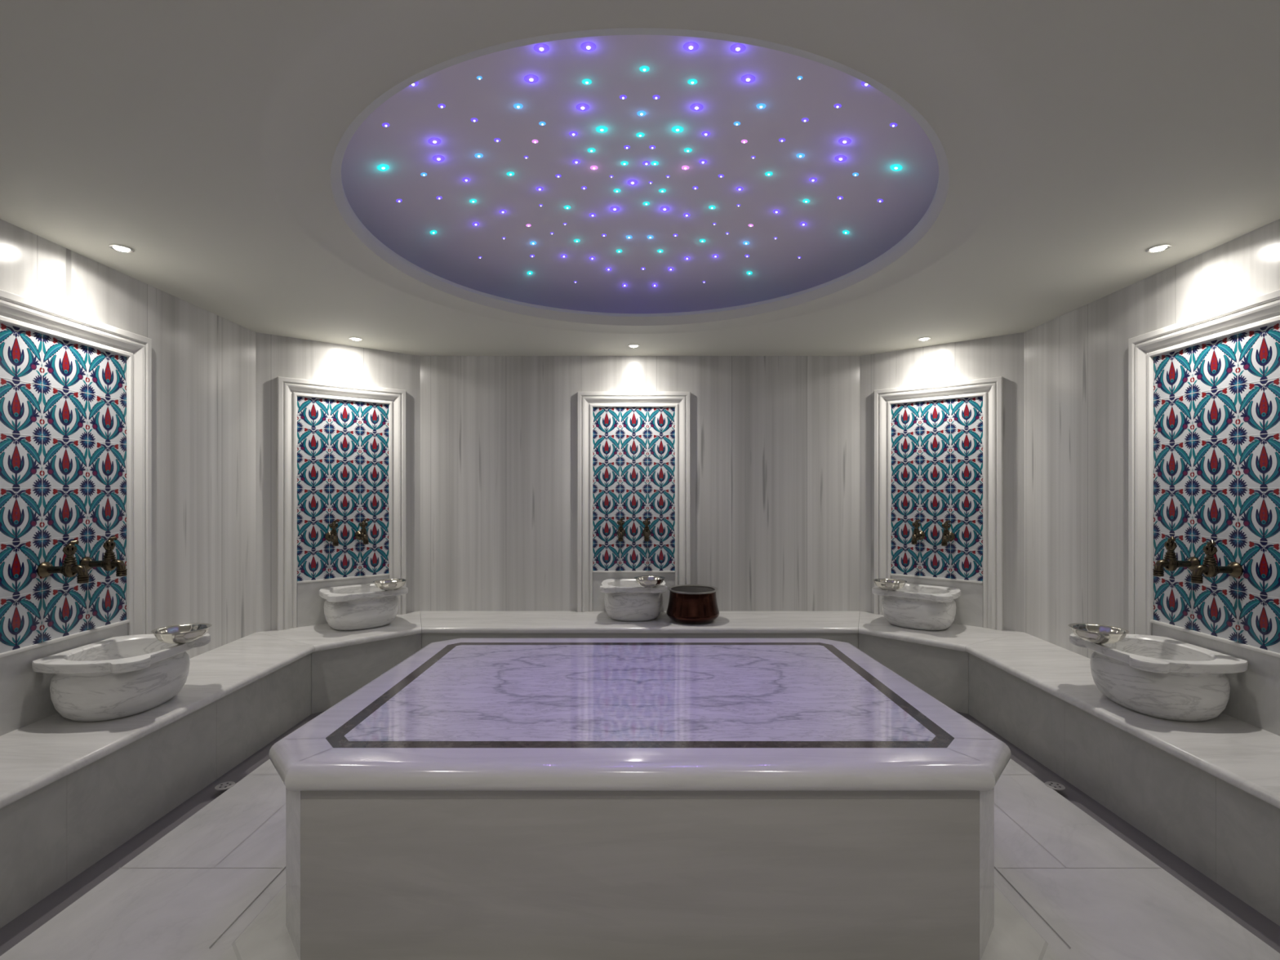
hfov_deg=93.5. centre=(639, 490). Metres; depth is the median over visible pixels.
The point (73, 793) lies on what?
bench
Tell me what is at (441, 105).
recessed light
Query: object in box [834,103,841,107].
recessed light
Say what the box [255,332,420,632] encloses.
wall
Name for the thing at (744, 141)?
recessed light
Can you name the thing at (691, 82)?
recessed light
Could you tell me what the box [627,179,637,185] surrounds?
recessed light
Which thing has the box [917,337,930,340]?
recessed light
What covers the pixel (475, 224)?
recessed light
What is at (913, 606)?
basin
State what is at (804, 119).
recessed light
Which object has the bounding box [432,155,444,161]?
recessed light
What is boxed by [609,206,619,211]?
recessed light
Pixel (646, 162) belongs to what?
recessed light
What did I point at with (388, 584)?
metal bowl
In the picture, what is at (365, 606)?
basin
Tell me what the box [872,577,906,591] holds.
metal bowl
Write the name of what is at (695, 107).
recessed light
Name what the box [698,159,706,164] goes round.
recessed light
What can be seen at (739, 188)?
recessed light
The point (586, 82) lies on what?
recessed light
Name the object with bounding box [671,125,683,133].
recessed light
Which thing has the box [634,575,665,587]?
metal bowl
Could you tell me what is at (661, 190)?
recessed light
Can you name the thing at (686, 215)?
recessed light
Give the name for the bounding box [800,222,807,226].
recessed light
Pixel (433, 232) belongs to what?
recessed light
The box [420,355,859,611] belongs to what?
wall
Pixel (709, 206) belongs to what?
recessed light
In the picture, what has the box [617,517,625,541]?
bronze faucet
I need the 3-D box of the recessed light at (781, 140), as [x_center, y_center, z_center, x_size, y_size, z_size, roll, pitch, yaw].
[0.548,-1.347,2.319,0.025,0.008,0.025,0,0,22]
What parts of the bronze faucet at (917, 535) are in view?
spout, handle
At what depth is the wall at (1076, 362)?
3.18 m
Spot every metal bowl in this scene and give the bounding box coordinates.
[151,622,212,644]
[373,577,407,591]
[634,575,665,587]
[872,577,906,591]
[1067,622,1128,644]
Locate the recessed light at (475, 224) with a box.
[472,222,479,226]
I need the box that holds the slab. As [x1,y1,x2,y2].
[268,638,1011,959]
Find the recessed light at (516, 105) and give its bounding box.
[513,103,523,108]
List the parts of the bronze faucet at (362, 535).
handle, spout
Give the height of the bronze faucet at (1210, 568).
0.171 m
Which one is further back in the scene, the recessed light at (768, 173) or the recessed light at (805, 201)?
the recessed light at (805, 201)
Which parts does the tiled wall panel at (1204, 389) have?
tile panel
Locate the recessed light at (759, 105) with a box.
[756,103,765,108]
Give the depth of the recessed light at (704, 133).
2.31 m
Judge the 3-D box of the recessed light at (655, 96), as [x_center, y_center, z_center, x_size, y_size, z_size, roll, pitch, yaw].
[0.057,-1.365,2.094,0.025,0.008,0.025,0,0,0]
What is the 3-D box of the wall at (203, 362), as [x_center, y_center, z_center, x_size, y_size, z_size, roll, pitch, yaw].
[-2.340,0.138,1.661,0.062,2.360,4.230,0,0,-3]
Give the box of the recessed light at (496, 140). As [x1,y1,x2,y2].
[493,137,500,142]
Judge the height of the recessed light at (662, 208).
0.009 m
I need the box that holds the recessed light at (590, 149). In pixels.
[587,147,595,152]
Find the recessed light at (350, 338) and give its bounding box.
[349,337,362,340]
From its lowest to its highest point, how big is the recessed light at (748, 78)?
0.010 m
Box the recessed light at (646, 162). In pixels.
[642,160,650,165]
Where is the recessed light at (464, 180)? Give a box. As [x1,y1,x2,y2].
[462,177,470,182]
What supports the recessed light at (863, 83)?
in the ceiling
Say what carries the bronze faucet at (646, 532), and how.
attached to the tiled niche at (633, 448)
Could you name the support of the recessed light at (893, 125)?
in the ceiling
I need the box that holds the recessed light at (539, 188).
[536,186,543,191]
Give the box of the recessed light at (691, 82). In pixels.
[687,79,697,84]
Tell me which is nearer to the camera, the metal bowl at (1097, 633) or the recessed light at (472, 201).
the metal bowl at (1097, 633)
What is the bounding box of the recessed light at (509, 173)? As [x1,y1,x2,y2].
[506,171,514,176]
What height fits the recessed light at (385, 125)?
0.010 m
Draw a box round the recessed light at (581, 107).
[576,103,589,111]
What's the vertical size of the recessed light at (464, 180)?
0.010 m
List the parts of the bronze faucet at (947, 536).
spout, handle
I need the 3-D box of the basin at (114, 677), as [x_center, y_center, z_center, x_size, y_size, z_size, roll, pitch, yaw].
[-2.113,0.770,2.481,0.414,0.243,0.490,0,0,-3]
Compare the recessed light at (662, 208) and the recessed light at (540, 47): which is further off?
the recessed light at (662, 208)
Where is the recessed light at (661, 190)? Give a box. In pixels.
[658,188,666,192]
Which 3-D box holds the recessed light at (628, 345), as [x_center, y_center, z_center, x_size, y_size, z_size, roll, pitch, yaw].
[-0.043,-0.985,4.120,0.080,0.014,0.080,0,0,0]
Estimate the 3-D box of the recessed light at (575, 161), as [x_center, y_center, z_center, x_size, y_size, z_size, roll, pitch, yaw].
[-0.266,-1.370,2.515,0.033,0.008,0.033,0,0,5]
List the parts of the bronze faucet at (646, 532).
spout, handle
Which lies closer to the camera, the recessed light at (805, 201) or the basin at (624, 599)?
the recessed light at (805, 201)
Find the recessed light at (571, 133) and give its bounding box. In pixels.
[568,131,577,136]
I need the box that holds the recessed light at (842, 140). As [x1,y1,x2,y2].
[838,137,851,144]
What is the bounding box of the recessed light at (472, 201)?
[469,199,476,203]
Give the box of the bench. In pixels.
[0,611,1279,928]
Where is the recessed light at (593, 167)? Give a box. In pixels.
[590,165,597,169]
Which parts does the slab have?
corner panel, panel, corner panel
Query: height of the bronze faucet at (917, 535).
0.171 m
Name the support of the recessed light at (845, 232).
in the ceiling
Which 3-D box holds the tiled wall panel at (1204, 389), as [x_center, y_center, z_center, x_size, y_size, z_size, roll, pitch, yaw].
[2.327,0.085,2.451,0.040,1.613,0.838,0,0,3]
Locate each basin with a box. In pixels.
[31,633,210,721]
[319,582,408,630]
[599,578,666,621]
[871,582,960,630]
[1069,633,1248,721]
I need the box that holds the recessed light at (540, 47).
[533,43,549,53]
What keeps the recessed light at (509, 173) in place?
in the ceiling
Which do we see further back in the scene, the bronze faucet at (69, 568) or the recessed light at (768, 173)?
the recessed light at (768, 173)
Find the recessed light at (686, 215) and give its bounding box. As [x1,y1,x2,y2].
[683,213,689,217]
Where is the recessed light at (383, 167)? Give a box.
[377,164,389,171]
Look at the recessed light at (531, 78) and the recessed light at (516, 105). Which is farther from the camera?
the recessed light at (516, 105)
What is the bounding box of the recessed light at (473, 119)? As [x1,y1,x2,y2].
[471,117,477,121]
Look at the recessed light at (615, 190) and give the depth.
2.75 m
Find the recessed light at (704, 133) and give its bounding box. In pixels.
[702,131,710,136]
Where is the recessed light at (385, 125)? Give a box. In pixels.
[382,122,389,127]
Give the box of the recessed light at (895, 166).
[889,164,902,170]
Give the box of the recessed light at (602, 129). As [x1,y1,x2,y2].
[595,125,608,133]
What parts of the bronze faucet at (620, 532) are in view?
spout, handle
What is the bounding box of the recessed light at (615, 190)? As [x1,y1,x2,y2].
[613,188,620,192]
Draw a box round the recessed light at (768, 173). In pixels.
[764,171,773,176]
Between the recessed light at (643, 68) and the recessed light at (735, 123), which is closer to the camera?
the recessed light at (643, 68)
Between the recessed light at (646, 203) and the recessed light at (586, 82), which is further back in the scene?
the recessed light at (646, 203)
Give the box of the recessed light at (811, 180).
[808,177,817,182]
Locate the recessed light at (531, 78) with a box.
[524,74,538,83]
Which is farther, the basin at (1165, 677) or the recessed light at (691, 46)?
the basin at (1165, 677)
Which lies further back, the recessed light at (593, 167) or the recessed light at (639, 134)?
the recessed light at (593, 167)
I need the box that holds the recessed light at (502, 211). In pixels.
[499,209,506,213]
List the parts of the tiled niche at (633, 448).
tile panel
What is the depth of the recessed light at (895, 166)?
2.36 m
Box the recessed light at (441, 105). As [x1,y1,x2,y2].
[437,103,445,107]
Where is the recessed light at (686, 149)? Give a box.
[684,147,692,152]
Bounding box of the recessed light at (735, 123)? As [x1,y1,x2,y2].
[733,121,740,125]
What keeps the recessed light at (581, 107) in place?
in the ceiling
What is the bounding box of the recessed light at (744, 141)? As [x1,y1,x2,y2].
[741,139,747,143]
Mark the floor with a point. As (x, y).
(1074, 879)
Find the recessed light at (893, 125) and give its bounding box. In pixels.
[889,122,897,127]
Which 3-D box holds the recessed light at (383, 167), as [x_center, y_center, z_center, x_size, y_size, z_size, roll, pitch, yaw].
[-1.008,-1.267,2.363,0.045,0.014,0.046,0,0,-13]
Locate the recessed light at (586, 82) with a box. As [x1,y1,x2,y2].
[582,79,591,84]
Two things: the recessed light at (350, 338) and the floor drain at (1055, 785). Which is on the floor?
the floor drain at (1055, 785)
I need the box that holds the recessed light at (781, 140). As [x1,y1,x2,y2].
[778,137,785,142]
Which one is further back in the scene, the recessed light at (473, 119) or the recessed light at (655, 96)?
the recessed light at (473, 119)
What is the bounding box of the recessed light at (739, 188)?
[736,186,743,191]
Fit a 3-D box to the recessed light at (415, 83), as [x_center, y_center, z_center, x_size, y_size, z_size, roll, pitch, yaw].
[-0.724,-1.294,1.917,0.032,0.010,0.033,0,0,-45]
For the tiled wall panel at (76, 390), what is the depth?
2.44 m
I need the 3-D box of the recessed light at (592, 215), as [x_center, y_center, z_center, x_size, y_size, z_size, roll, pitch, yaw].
[-0.232,-1.348,2.954,0.033,0.009,0.032,0,0,-34]
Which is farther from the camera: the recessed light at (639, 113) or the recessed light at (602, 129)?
the recessed light at (602, 129)
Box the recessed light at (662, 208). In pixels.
[659,206,669,211]
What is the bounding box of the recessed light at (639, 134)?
[635,132,644,137]
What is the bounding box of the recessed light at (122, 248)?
[108,244,134,253]
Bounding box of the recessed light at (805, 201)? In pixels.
[802,199,809,203]
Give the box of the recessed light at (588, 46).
[580,41,595,51]
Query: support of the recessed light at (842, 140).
in the ceiling
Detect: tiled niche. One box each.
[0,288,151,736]
[276,376,405,631]
[577,391,690,612]
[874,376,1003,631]
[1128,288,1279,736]
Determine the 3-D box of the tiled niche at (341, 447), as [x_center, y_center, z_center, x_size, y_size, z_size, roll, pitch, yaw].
[-2.003,0.085,4.092,0.802,1.613,0.040,0,0,-40]
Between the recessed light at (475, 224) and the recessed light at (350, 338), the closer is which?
the recessed light at (475, 224)
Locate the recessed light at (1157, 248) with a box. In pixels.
[1145,244,1171,253]
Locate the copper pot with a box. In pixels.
[666,584,719,624]
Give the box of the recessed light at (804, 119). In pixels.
[801,117,808,121]
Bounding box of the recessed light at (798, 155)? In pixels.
[796,153,804,158]
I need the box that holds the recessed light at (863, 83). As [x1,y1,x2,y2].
[861,81,870,86]
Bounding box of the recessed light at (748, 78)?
[741,74,755,83]
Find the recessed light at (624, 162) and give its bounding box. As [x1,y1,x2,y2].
[620,160,628,165]
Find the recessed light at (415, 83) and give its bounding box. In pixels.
[409,81,417,86]
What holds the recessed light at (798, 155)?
in the ceiling
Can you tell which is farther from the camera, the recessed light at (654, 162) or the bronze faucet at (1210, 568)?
the recessed light at (654, 162)
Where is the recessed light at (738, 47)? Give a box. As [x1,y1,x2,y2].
[729,43,746,53]
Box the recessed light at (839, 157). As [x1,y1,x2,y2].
[834,155,846,161]
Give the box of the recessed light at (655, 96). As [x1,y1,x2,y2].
[653,94,659,99]
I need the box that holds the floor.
[0,711,1279,959]
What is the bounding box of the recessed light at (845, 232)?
[842,230,849,234]
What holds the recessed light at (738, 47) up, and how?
in the ceiling
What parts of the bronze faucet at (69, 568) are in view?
arm, handle, spout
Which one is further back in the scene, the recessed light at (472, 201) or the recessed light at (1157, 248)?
the recessed light at (472, 201)
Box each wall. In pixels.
[0,218,255,658]
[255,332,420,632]
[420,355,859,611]
[859,332,1024,632]
[1024,218,1279,658]
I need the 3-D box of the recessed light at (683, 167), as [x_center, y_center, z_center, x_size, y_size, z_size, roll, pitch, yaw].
[0.194,-1.372,2.566,0.033,0.008,0.033,0,0,-22]
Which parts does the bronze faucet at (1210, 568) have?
spout, handle, arm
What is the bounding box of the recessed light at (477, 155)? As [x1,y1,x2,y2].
[475,153,483,158]
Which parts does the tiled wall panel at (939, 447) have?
tile panel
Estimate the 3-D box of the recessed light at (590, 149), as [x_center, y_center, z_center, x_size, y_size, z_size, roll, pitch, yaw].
[-0.196,-1.373,2.436,0.033,0.008,0.033,0,0,5]
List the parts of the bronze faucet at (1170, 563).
spout, handle, arm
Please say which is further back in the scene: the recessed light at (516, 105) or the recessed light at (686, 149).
the recessed light at (686, 149)
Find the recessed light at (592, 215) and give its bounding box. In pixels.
[589,213,595,217]
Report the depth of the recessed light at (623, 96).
2.09 m
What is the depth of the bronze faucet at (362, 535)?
4.07 m
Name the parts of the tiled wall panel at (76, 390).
tile panel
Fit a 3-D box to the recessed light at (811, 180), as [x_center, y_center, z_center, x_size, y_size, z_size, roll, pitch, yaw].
[0.739,-1.322,2.567,0.032,0.010,0.033,0,0,-18]
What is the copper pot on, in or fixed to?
on the bench
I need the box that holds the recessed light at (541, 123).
[538,121,546,125]
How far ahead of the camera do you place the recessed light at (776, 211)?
2.85 m
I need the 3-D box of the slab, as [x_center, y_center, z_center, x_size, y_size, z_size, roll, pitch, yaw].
[0.000,0.989,2.261,2.128,0.538,1.400,0,0,0]
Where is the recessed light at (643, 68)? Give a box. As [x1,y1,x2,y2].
[639,66,649,71]
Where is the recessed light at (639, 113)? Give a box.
[636,111,645,115]
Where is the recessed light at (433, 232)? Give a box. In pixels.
[430,230,436,234]
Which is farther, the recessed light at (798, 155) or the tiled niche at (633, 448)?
the tiled niche at (633, 448)
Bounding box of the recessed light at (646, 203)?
[643,201,649,205]
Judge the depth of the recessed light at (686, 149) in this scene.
2.43 m
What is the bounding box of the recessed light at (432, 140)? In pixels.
[427,137,440,144]
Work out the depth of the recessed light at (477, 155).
2.40 m
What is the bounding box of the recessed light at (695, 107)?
[689,103,703,111]
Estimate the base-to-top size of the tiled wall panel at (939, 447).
1.613 m
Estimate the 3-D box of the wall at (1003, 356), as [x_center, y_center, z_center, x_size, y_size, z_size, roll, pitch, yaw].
[2.035,0.138,4.130,1.031,2.360,0.060,0,0,40]
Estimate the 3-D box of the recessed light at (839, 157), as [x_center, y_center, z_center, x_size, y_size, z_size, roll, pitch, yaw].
[0.796,-1.314,2.386,0.046,0.011,0.046,0,0,-4]
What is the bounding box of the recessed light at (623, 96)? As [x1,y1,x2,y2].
[619,94,626,99]
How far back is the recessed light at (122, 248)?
2.45 m
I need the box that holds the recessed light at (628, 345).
[627,344,639,347]
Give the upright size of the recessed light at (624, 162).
0.007 m
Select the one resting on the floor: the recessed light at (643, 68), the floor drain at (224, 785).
the floor drain at (224, 785)
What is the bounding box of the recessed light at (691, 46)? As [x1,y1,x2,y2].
[683,41,698,51]
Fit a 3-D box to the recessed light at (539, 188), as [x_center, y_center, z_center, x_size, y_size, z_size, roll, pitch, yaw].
[-0.451,-1.352,2.704,0.032,0.009,0.033,0,0,20]
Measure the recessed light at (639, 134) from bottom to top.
0.007 m
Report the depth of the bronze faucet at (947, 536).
3.95 m
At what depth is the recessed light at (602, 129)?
2.29 m
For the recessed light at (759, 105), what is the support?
in the ceiling
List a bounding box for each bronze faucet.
[36,539,88,583]
[79,535,127,576]
[324,520,338,546]
[355,518,368,544]
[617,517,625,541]
[642,517,650,541]
[911,519,924,544]
[941,520,955,546]
[1152,536,1200,576]
[1191,539,1243,583]
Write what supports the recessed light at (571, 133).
in the ceiling
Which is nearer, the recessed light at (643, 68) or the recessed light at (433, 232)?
the recessed light at (643, 68)
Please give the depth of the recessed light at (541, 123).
2.23 m
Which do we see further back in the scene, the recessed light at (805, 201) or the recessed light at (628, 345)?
the recessed light at (628, 345)
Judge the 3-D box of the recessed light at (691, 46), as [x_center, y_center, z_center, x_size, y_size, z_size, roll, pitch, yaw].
[0.154,-1.337,1.817,0.046,0.010,0.046,0,0,-5]
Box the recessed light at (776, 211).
[773,209,780,213]
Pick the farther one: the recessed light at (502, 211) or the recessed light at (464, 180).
the recessed light at (502, 211)
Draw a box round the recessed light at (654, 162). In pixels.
[651,160,658,165]
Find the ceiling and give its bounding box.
[0,0,1279,355]
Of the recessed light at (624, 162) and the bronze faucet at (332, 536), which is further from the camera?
the bronze faucet at (332, 536)
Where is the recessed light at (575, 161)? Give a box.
[572,159,580,164]
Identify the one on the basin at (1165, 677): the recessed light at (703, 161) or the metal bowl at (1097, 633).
the metal bowl at (1097, 633)
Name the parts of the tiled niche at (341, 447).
tile panel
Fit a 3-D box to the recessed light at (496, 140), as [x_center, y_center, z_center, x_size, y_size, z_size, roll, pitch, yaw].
[-0.550,-1.347,2.319,0.025,0.008,0.025,0,0,-4]
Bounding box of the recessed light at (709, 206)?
[708,205,715,208]
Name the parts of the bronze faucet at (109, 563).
arm, handle, spout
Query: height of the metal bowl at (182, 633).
0.060 m
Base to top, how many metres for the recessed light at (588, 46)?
0.010 m
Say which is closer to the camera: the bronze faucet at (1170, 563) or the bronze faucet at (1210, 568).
the bronze faucet at (1210, 568)
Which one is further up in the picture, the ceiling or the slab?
the ceiling
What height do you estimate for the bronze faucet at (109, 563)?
0.171 m
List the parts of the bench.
panel, seat, seat, panel, seat, panel, panel, seat, seat, panel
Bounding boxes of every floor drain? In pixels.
[214,781,235,790]
[1044,781,1065,790]
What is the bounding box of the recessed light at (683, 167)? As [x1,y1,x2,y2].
[681,165,688,169]
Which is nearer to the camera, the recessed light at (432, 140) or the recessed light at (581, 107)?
the recessed light at (581, 107)
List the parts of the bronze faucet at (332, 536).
handle, spout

